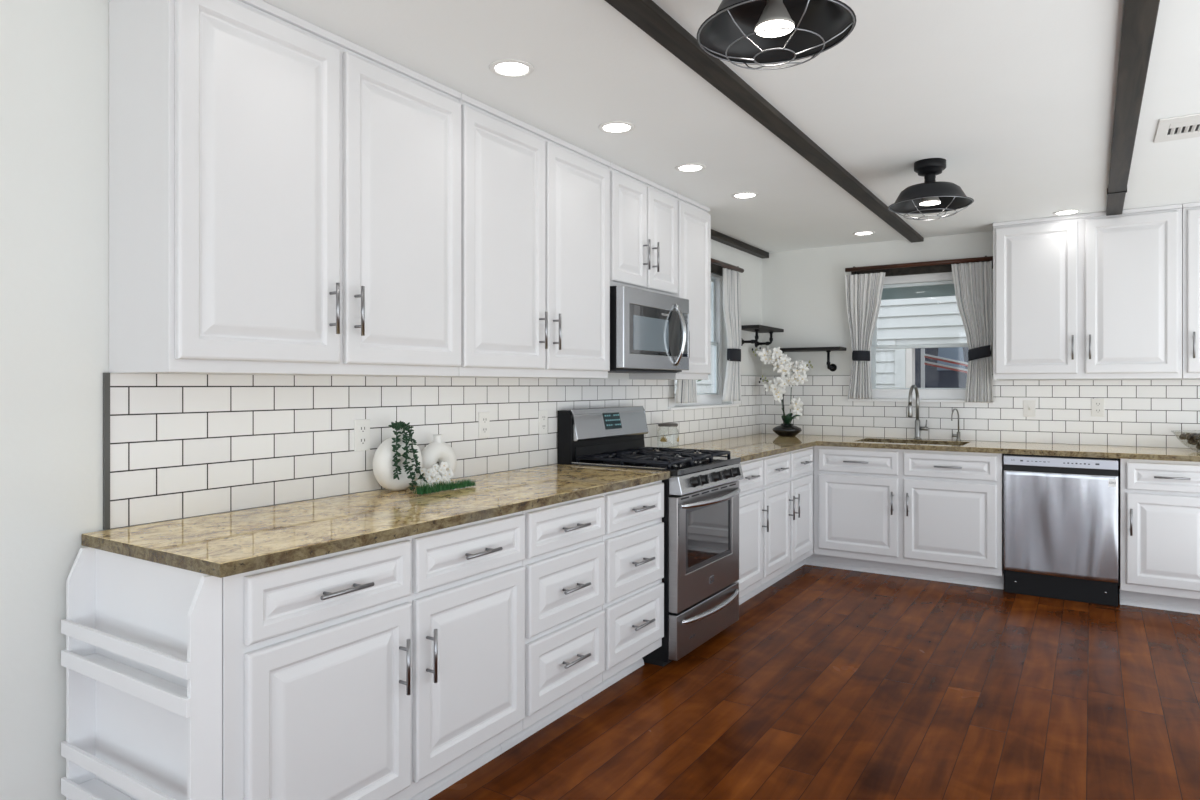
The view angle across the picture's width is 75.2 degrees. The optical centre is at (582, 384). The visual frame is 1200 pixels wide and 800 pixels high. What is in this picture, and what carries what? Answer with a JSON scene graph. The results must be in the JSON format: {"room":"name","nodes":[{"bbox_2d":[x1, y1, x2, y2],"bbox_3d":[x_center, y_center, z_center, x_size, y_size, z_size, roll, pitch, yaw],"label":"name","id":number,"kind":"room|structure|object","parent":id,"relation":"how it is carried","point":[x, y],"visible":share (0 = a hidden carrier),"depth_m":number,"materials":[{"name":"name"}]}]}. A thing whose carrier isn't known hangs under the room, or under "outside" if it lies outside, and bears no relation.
{"room":"kitchen","nodes":[
{"label":"kitchen","id":0,"kind":"room"},
{"bbox_2d":[0,0,762,799],"bbox_3d":[-0.963,0.143,2.811,0.172,2.455,8.988,0,0,33],"label":"wall","id":1,"kind":"structure","parent":0,"point":[85,447],"depth_m":2.11,"materials":[{"name":"paint"}]},
{"bbox_2d":[109,0,460,376],"bbox_3d":[-0.857,-0.558,2.502,0.364,1.050,1.085,0,0,33],"label":"upper cabinet","id":2,"kind":"object","parent":1,"relation":"attached to","point":[285,191],"visible":1,"depth_m":2.21,"materials":[{"name":"paint"}]},
{"bbox_2d":[354,419,369,450],"bbox_3d":[-0.814,0.185,2.881,0.008,0.116,0.072,0,0,33],"label":"wall outlet","id":3,"kind":"object","parent":1,"relation":"attached to","point":[361,426],"visible":1,"depth_m":2.88,"materials":[{"name":"white plastic"}]},
{"bbox_2d":[359,425,365,432],"bbox_3d":[-0.812,0.163,2.879,0.001,0.028,0.034,0,0,33],"label":"socket","id":4,"kind":"object","parent":3,"relation":"attached to","point":[362,428],"depth_m":2.88,"materials":[{"name":"grey plastic"}]},
{"bbox_2d":[359,437,365,444],"bbox_3d":[-0.812,0.207,2.879,0.001,0.028,0.034,0,0,33],"label":"socket","id":5,"kind":"object","parent":3,"relation":"attached to","point":[362,440],"depth_m":2.88,"materials":[{"name":"grey plastic"}]},
{"bbox_2d":[110,373,762,528],"bbox_3d":[0.086,0.161,4.271,0.008,0.472,5.080,0,0,33],"label":"backsplash","id":6,"kind":"structure","parent":1,"relation":"attached to","point":[182,445],"depth_m":2.71,"materials":[{"name":"tile"}]},
{"bbox_2d":[479,412,489,438],"bbox_3d":[-0.435,0.178,3.459,0.008,0.116,0.072,0,0,33],"label":"wall outlet","id":7,"kind":"object","parent":1,"relation":"attached to","point":[484,417],"visible":1,"depth_m":3.46,"materials":[{"name":"white plastic"}]},
{"bbox_2d":[482,417,486,422],"bbox_3d":[-0.433,0.156,3.458,0.001,0.028,0.034,0,0,33],"label":"socket","id":8,"kind":"object","parent":7,"relation":"attached to","point":[484,419],"depth_m":3.46,"materials":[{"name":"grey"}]},
{"bbox_2d":[482,427,486,432],"bbox_3d":[-0.433,0.200,3.458,0.001,0.028,0.034,0,0,33],"label":"socket","id":9,"kind":"object","parent":7,"relation":"attached to","point":[484,429],"depth_m":3.46,"materials":[{"name":"grey plastic"}]},
{"bbox_2d":[416,93,609,378],"bbox_3d":[-0.268,-0.558,3.402,0.364,1.050,1.061,0,0,33],"label":"upper cabinet","id":10,"kind":"object","parent":1,"relation":"attached to","point":[535,204],"visible":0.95,"depth_m":3.24,"materials":[{"name":"paint"}]},
{"bbox_2d":[539,410,547,433],"bbox_3d":[-0.192,0.183,3.831,0.008,0.116,0.072,0,0,33],"label":"wall outlet","id":11,"kind":"object","parent":1,"relation":"attached to","point":[543,415],"visible":1,"depth_m":3.83,"materials":[{"name":"white plastic"}]},
{"bbox_2d":[608,162,677,295],"bbox_3d":[0.225,-0.783,4.155,0.364,0.598,0.729,0,0,33],"label":"upper cabinet","id":12,"kind":"object","parent":1,"relation":"attached to","point":[643,212],"visible":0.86,"depth_m":4.02,"materials":[{"name":"paint"}]},
{"bbox_2d":[608,286,688,372],"bbox_3d":[0.267,-0.274,4.129,0.444,0.412,0.726,0,0,33],"label":"microwave","id":13,"kind":"object","parent":12,"relation":"attached to","point":[649,331],"visible":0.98,"depth_m":3.95,"materials":[{"name":"silver metal"}]},
{"bbox_2d":[629,193,710,379],"bbox_3d":[0.548,-0.558,4.650,0.364,1.050,0.447,0,0,33],"label":"upper cabinet","id":14,"kind":"object","parent":1,"relation":"attached to","point":[694,220],"visible":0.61,"depth_m":4.57,"materials":[{"name":"paint"}]},
{"bbox_2d":[668,273,738,409],"bbox_3d":[0.806,-0.356,5.467,0.165,1.034,1.130,0,0,33],"label":"window","id":15,"kind":"structure","parent":1,"relation":"in","point":[709,400],"depth_m":5.85,"materials":[{"name":"paint"}]},
{"bbox_2d":[711,258,743,275],"bbox_3d":[0.880,-0.837,5.400,0.100,0.079,1.040,0,0,33],"label":"curtain rod","id":16,"kind":"object","parent":1,"relation":"attached to","point":[717,266],"visible":0.3,"depth_m":5.58,"materials":[{"name":"brown wood"}]},
{"bbox_2d":[676,380,696,402],"bbox_3d":[0.694,-0.359,5.070,0.072,0.950,0.361,0,0,35],"label":"curtain","id":17,"kind":"object","parent":16,"relation":"hanging from","point":[686,392],"visible":0.15,"depth_m":5.02,"materials":[{"name":"white fabric"}]},
{"bbox_2d":[722,268,741,400],"bbox_3d":[1.090,-0.359,5.675,0.072,0.950,0.328,0,0,32],"label":"curtain","id":18,"kind":"object","parent":16,"relation":"hanging from","point":[731,279],"visible":1,"depth_m":5.66,"materials":[{"name":"grey fabric"}]},
{"bbox_2d":[741,325,783,347],"bbox_3d":[1.383,-0.376,6.078,0.200,0.146,0.555,0,0,33],"label":"wall shelf","id":19,"kind":"object","parent":1,"relation":"attached to","point":[757,329],"visible":0.97,"depth_m":5.99,"materials":[{"name":"black wood"}]},
{"bbox_2d":[644,479,674,662],"bbox_3d":[0.348,0.850,4.072,0.605,0.862,0.754,0,0,33],"label":"panel","id":20,"kind":"object","parent":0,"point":[663,654],"depth_m":3.59,"materials":[{"name":"black metal"}]},
{"bbox_2d":[262,0,1199,252],"bbox_3d":[1.275,-1.134,1.347,5.500,0.100,8.988,0,0,33],"label":"ceiling","id":21,"kind":"structure","parent":0,"point":[1017,97],"depth_m":2.93,"materials":[{"name":"paint"}]},
{"bbox_2d":[489,59,533,77],"bbox_3d":[-0.242,-1.081,2.663,0.154,0.005,0.154,0,0,33],"label":"recessed light","id":22,"kind":"object","parent":21,"relation":"in","point":[511,68],"visible":1,"depth_m":2.66,"materials":[{"name":"white plastic"}]},
{"bbox_2d":[598,121,634,133],"bbox_3d":[0.144,-1.081,3.272,0.154,0.005,0.154,0,0,33],"label":"recessed light","id":23,"kind":"object","parent":21,"relation":"in","point":[614,127],"visible":1,"depth_m":3.27,"materials":[{"name":"white plastic"}]},
{"bbox_2d":[675,163,705,171],"bbox_3d":[0.538,-1.081,3.880,0.154,0.005,0.154,0,0,33],"label":"recessed light","id":24,"kind":"object","parent":21,"relation":"in","point":[689,167],"visible":1,"depth_m":3.87,"materials":[{"name":"white plastic"}]},
{"bbox_2d":[711,229,768,258],"bbox_3d":[1.025,-1.061,5.657,0.061,0.044,1.747,0,0,33],"label":"ceiling beam","id":25,"kind":"structure","parent":21,"relation":"attached to","point":[717,236],"depth_m":5.84,"materials":[{"name":"brown wood"}]},
{"bbox_2d":[731,192,758,198],"bbox_3d":[0.928,-1.081,4.442,0.154,0.005,0.154,0,0,33],"label":"recessed light","id":26,"kind":"object","parent":21,"relation":"in","point":[741,195],"visible":1,"depth_m":4.44,"materials":[{"name":"white plastic"}]},
{"bbox_2d":[605,0,923,242],"bbox_3d":[0.098,-1.069,2.117,0.086,0.028,8.684,0,0,33],"label":"ceiling beam","id":27,"kind":"structure","parent":21,"relation":"attached to","point":[647,15],"depth_m":2.85,"materials":[{"name":"brown wood"}]},
{"bbox_2d":[697,0,855,69],"bbox_3d":[0.476,-0.947,1.931,0.383,0.273,0.383,0,0,33],"label":"lamp","id":28,"kind":"object","parent":21,"relation":"attached to","point":[753,32],"visible":1,"depth_m":1.99,"materials":[{"name":"black metal"}]},
{"bbox_2d":[852,231,874,234],"bbox_3d":[2.004,-1.081,5.549,0.154,0.005,0.154,0,0,33],"label":"recessed light","id":29,"kind":"object","parent":21,"relation":"in","point":[859,232],"visible":1,"depth_m":5.54,"materials":[{"name":"white plastic"}]},
{"bbox_2d":[888,158,973,219],"bbox_3d":[1.689,-0.947,3.785,0.383,0.273,0.383,0,0,33],"label":"lamp","id":30,"kind":"object","parent":21,"relation":"attached to","point":[930,196],"visible":1,"depth_m":3.75,"materials":[{"name":"black metal"}]},
{"bbox_2d":[1053,209,1081,214],"bbox_3d":[3.034,-1.081,4.876,0.154,0.005,0.154,0,0,33],"label":"recessed light","id":31,"kind":"object","parent":21,"relation":"in","point":[1070,211],"visible":1,"depth_m":4.87,"materials":[{"name":"white plastic"}]},
{"bbox_2d":[1106,0,1159,215],"bbox_3d":[1.008,-1.066,1.329,0.090,0.034,8.360,0,0,33],"label":"ceiling beam","id":32,"kind":"structure","parent":21,"relation":"attached to","point":[1139,17],"depth_m":2.75,"materials":[{"name":"black wood"}]},
{"bbox_2d":[1153,113,1199,142],"bbox_3d":[2.632,-1.080,3.200,0.442,0.006,0.355,0,0,33],"label":"ceiling vent","id":33,"kind":"object","parent":21,"relation":"in","point":[1187,126],"visible":1,"depth_m":3.28,"materials":[{"name":"metal"}]},
{"bbox_2d":[428,564,1199,799],"bbox_3d":[1.294,1.341,1.257,5.370,0.060,8.858,0,0,33],"label":"floor","id":34,"kind":"structure","parent":0,"point":[828,683],"depth_m":3.16,"materials":[{"name":"brown wood"}]},
{"bbox_2d":[222,511,524,799],"bbox_3d":[-0.740,0.871,2.399,0.661,0.880,1.121,0,0,33],"label":"base cabinet","id":35,"kind":"object","parent":34,"relation":"on","point":[394,669],"visible":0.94,"depth_m":2.14,"materials":[{"name":"paint"}]},
{"bbox_2d":[61,547,221,799],"bbox_3d":[-1.090,0.871,1.905,0.586,0.880,0.086,0,0,33],"label":"spice rack","id":36,"kind":"object","parent":35,"relation":"attached to","point":[142,656],"visible":0.87,"depth_m":1.92,"materials":[{"name":"paint"}]},
{"bbox_2d":[78,778,133,799],"bbox_3d":[-1.089,1.055,1.903,0.549,0.012,0.064,0,0,33],"label":"shelf","id":37,"kind":"object","parent":36,"relation":"attached to","point":[100,787],"depth_m":2.02,"materials":[{"name":"paint"}]},
{"bbox_2d":[83,653,186,696],"bbox_3d":[-1.089,0.722,1.903,0.549,0.012,0.064,0,0,33],"label":"shelf","id":38,"kind":"object","parent":36,"relation":"attached to","point":[156,677],"depth_m":1.91,"materials":[{"name":"paint"}]},
{"bbox_2d":[81,464,669,577],"bbox_3d":[-0.468,0.413,2.830,0.640,0.032,2.208,0,0,33],"label":"countertop","id":39,"kind":"structure","parent":35,"relation":"on","point":[221,545],"depth_m":2.28,"materials":[{"name":"stone"}]},
{"bbox_2d":[373,428,422,490],"bbox_3d":[-0.694,0.280,2.931,0.084,0.232,0.210,0,0,39],"label":"ring vase","id":40,"kind":"object","parent":39,"relation":"on","point":[383,469],"visible":0.62,"depth_m":2.87,"materials":[{"name":"white ceramic"}]},
{"bbox_2d":[388,421,427,490],"bbox_3d":[-0.650,0.260,2.877,0.131,0.253,0.108,0,0,13],"label":"succulent","id":41,"kind":"object","parent":40,"relation":"in","point":[397,425],"visible":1,"depth_m":2.87,"materials":[{"name":"green plant"}]},
{"bbox_2d":[416,462,453,486],"bbox_3d":[-0.563,0.343,2.974,0.062,0.098,0.182,0,0,33],"label":"flower spray","id":42,"kind":"object","parent":39,"relation":"on","point":[442,473],"visible":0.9,"depth_m":2.97,"materials":[{"name":"white plant"}]},
{"bbox_2d":[421,434,456,483],"bbox_3d":[-0.579,0.297,3.116,0.068,0.198,0.176,0,0,40],"label":"ring vase","id":43,"kind":"object","parent":39,"relation":"on","point":[439,450],"visible":0.58,"depth_m":3.09,"materials":[{"name":"white ceramic"}]},
{"bbox_2d":[411,479,475,494],"bbox_3d":[-0.515,0.370,2.919,0.075,0.046,0.325,0,0,33],"label":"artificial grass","id":44,"kind":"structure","parent":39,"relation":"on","point":[423,489],"depth_m":2.89,"materials":[{"name":"green"}]},
{"bbox_2d":[500,494,604,752],"bbox_3d":[-0.288,0.871,3.090,0.661,0.880,0.527,0,0,33],"label":"base cabinet","id":45,"kind":"object","parent":34,"relation":"on","point":[564,562],"visible":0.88,"depth_m":2.90,"materials":[{"name":"paint"}]},
{"bbox_2d":[581,480,663,702],"bbox_3d":[0.000,0.871,3.530,0.661,0.880,0.521,0,0,33],"label":"base cabinet","id":46,"kind":"object","parent":34,"relation":"on","point":[633,538],"visible":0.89,"depth_m":3.34,"materials":[{"name":"paint"}]},
{"bbox_2d":[558,406,743,665],"bbox_3d":[0.388,0.716,4.046,0.736,1.190,0.756,0,0,33],"label":"gas range","id":47,"kind":"object","parent":34,"relation":"on","point":[700,519],"visible":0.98,"depth_m":3.88,"materials":[{"name":"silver metal"}]},
{"bbox_2d":[572,453,740,475],"bbox_3d":[0.401,0.404,4.038,0.590,0.029,0.756,0,0,33],"label":"cooktop","id":48,"kind":"object","parent":47,"relation":"in","point":[713,464],"depth_m":3.81,"materials":[{"name":"black metal"}]},
{"bbox_2d":[737,458,768,604],"bbox_3d":[0.706,0.871,4.611,0.661,0.880,0.517,0,0,33],"label":"base cabinet","id":49,"kind":"object","parent":34,"relation":"on","point":[751,509],"visible":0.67,"depth_m":4.49,"materials":[{"name":"paint"}]},
{"bbox_2d":[745,446,813,600],"bbox_3d":[1.167,0.871,5.314,0.661,0.880,1.160,0,0,33],"label":"base cabinet","id":50,"kind":"object","parent":34,"relation":"on","point":[788,477],"visible":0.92,"depth_m":5.03,"materials":[{"name":"paint"}]},
{"bbox_2d":[804,446,1004,588],"bbox_3d":[2.256,0.871,5.493,1.290,0.880,0.661,0,0,33],"label":"base cabinet","id":51,"kind":"object","parent":34,"relation":"on","point":[918,514],"visible":0.99,"depth_m":5.20,"materials":[{"name":"paint"}]},
{"bbox_2d":[653,433,1199,461],"bbox_3d":[2.312,0.413,4.550,3.410,0.032,2.174,0,0,33],"label":"countertop","id":52,"kind":"structure","parent":51,"relation":"on","point":[750,447],"depth_m":5.03,"materials":[{"name":"stone"}]},
{"bbox_2d":[658,423,678,441],"bbox_3d":[0.521,0.314,4.733,0.132,0.161,0.132,0,0,33],"label":"glass jar","id":53,"kind":"object","parent":52,"relation":"on","point":[663,439],"visible":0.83,"depth_m":4.68,"materials":[{"name":"grey"}]},
{"bbox_2d":[660,435,667,441],"bbox_3d":[0.488,0.319,4.679,0.059,0.044,0.007,0,0,31],"label":"print","id":54,"kind":"object","parent":53,"relation":"attached to","point":[663,439],"depth_m":4.68,"materials":[{"name":"gold metal"}]},
{"bbox_2d":[752,346,812,435],"bbox_3d":[1.555,0.045,6.053,0.417,0.702,0.224,0,0,-14],"label":"potted orchid","id":55,"kind":"object","parent":52,"relation":"on","point":[781,362],"visible":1,"depth_m":6.04,"materials":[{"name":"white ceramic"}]},
{"bbox_2d":[908,384,927,439],"bbox_3d":[2.419,0.196,5.614,0.106,0.402,0.214,0,0,33],"label":"faucet","id":56,"kind":"object","parent":52,"relation":"on","point":[918,427],"visible":1,"depth_m":5.67,"materials":[{"name":"silver metal"}]},
{"bbox_2d":[951,408,960,440],"bbox_3d":[2.648,0.281,5.525,0.062,0.232,0.123,0,0,33],"label":"faucet","id":57,"kind":"object","parent":52,"relation":"on","point":[957,435],"visible":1,"depth_m":5.54,"materials":[{"name":"silver metal"}]},
{"bbox_3d":[3.713,0.336,4.617,0.360,0.118,0.360,0,0,33],"label":"glass bowl","id":58,"kind":"object","parent":52,"relation":"on","visible":0},
{"bbox_2d":[1186,434,1192,439],"bbox_3d":[3.591,0.310,4.609,0.036,0.036,0.036,0,0,-6],"label":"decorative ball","id":59,"kind":"object","parent":58,"relation":"in","point":[1188,437],"visible":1,"depth_m":4.60,"materials":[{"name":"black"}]},
{"bbox_2d":[1190,440,1196,444],"bbox_3d":[3.632,0.338,4.624,0.033,0.037,0.037,0,0,-6],"label":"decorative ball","id":60,"kind":"object","parent":58,"relation":"in","point":[1193,442],"visible":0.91,"depth_m":4.61,"materials":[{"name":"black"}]},
{"bbox_2d":[1193,435,1199,440],"bbox_3d":[3.602,0.310,4.567,0.036,0.034,0.037,0,0,2],"label":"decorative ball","id":61,"kind":"object","parent":58,"relation":"in","point":[1195,437],"visible":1,"depth_m":4.56,"materials":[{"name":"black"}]},
{"bbox_2d":[1004,454,1117,606],"bbox_3d":[3.048,0.873,4.965,0.594,0.877,0.574,0,0,33],"label":"dishwasher","id":62,"kind":"object","parent":34,"relation":"on","point":[1061,512],"visible":1,"depth_m":4.73,"materials":[{"name":"silver metal"}]},
{"bbox_2d":[1118,459,1199,613],"bbox_3d":[3.698,0.871,4.550,0.929,0.880,0.661,0,0,33],"label":"base cabinet","id":63,"kind":"object","parent":34,"relation":"on","point":[1159,500],"visible":0.94,"depth_m":4.47,"materials":[{"name":"paint"}]},
{"bbox_2d":[762,231,1199,585],"bbox_3d":[3.757,0.143,5.005,5.350,2.455,0.168,0,0,33],"label":"wall","id":64,"kind":"structure","parent":0,"point":[804,295],"depth_m":5.75,"materials":[{"name":"paint"}]},
{"bbox_2d":[780,347,845,370],"bbox_3d":[1.776,-0.198,6.091,0.515,0.184,0.200,0,0,33],"label":"wall shelf","id":65,"kind":"object","parent":64,"relation":"attached to","point":[832,367],"visible":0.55,"depth_m":6.00,"materials":[{"name":"black wood"}]},
{"bbox_2d":[881,284,954,299],"bbox_3d":[2.560,-0.799,6.235,6.000,0.160,0.560,0,0,33],"label":"roof eave","id":66,"kind":"object","parent":64,"relation":"attached to","point":[947,289],"visible":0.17,"depth_m":6.39,"materials":[{"name":"grey paint"}]},
{"bbox_2d":[845,256,992,276],"bbox_3d":[2.451,-0.859,5.708,1.005,0.084,0.100,0,0,33],"label":"curtain rod","id":67,"kind":"object","parent":64,"relation":"attached to","point":[940,266],"visible":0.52,"depth_m":5.71,"materials":[{"name":"brown wood"}]},
{"bbox_2d":[845,272,884,398],"bbox_3d":[2.130,-0.366,5.876,0.296,0.945,0.072,0,0,36],"label":"curtain","id":68,"kind":"object","parent":67,"relation":"hanging from","point":[863,292],"visible":1,"depth_m":5.88,"materials":[{"name":"grey fabric"}]},
{"bbox_2d":[951,261,992,402],"bbox_3d":[2.741,-0.370,5.475,0.266,0.982,0.072,0,0,31],"label":"curtain","id":69,"kind":"object","parent":67,"relation":"hanging from","point":[972,281],"visible":1,"depth_m":5.46,"materials":[{"name":"grey fabric"}]},
{"bbox_2d":[848,272,991,402],"bbox_3d":[2.503,-0.359,5.791,0.990,0.967,0.165,0,0,33],"label":"window","id":70,"kind":"structure","parent":64,"relation":"in","point":[878,394],"depth_m":5.83,"materials":[{"name":"paint"}]},
{"bbox_2d":[763,374,1199,448],"bbox_3d":[2.922,0.161,5.456,3.442,0.472,0.008,0,0,33],"label":"tile backsplash","id":71,"kind":"structure","parent":64,"relation":"attached to","point":[1138,413],"depth_m":5.36,"materials":[{"name":"white tile"}]},
{"bbox_2d":[1023,400,1035,416],"bbox_3d":[3.068,0.161,5.346,0.072,0.116,0.016,0,0,33],"label":"light switch","id":72,"kind":"object","parent":64,"relation":"attached to","point":[1029,406],"visible":1,"depth_m":5.35,"materials":[{"name":"white plastic"}]},
{"bbox_2d":[993,204,1181,378],"bbox_3d":[3.235,-0.561,5.036,1.005,1.044,0.364,0,0,33],"label":"upper cabinet","id":73,"kind":"object","parent":64,"relation":"attached to","point":[1097,295],"visible":1,"depth_m":4.90,"materials":[{"name":"paint"}]},
{"bbox_2d":[1092,399,1104,415],"bbox_3d":[3.399,0.148,5.134,0.072,0.116,0.008,0,0,33],"label":"wall outlet","id":74,"kind":"object","parent":64,"relation":"attached to","point":[1098,405],"visible":1,"depth_m":5.13,"materials":[{"name":"white plastic"}]},
{"bbox_2d":[1182,202,1199,378],"bbox_3d":[3.958,-0.561,4.563,0.718,1.044,0.364,0,0,33],"label":"upper cabinet","id":75,"kind":"object","parent":64,"relation":"attached to","point":[1190,212],"visible":0.85,"depth_m":4.62,"materials":[{"name":"paint"}]},
{"label":"outside","id":76,"kind":"structure","parent":0,"visible":0},
{"bbox_3d":[7.052,1.736,13.103,30.000,0.150,16.512,0,0,33],"label":"ground","id":77,"kind":"structure","parent":76,"visible":0},
{"bbox_2d":[675,296,966,393],"bbox_3d":[2.946,-0.989,9.109,9.500,5.300,0.190,0,0,33],"label":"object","id":78,"kind":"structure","parent":77,"relation":"on","point":[928,320],"depth_m":8.60,"materials":[{"name":"paint"}]},
{"bbox_2d":[915,347,968,387],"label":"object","id":79,"kind":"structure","parent":77,"relation":"on","point":[935,377],"depth_m":9.51,"materials":[{"name":"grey glass"}]},
{"bbox_2d":[921,348,967,387],"bbox_3d":[4.581,0.611,9.050,1.206,2.100,0.040,0,0,33],"label":"railing","id":80,"kind":"object","parent":77,"relation":"on","point":[923,355],"visible":0.31,"depth_m":9.28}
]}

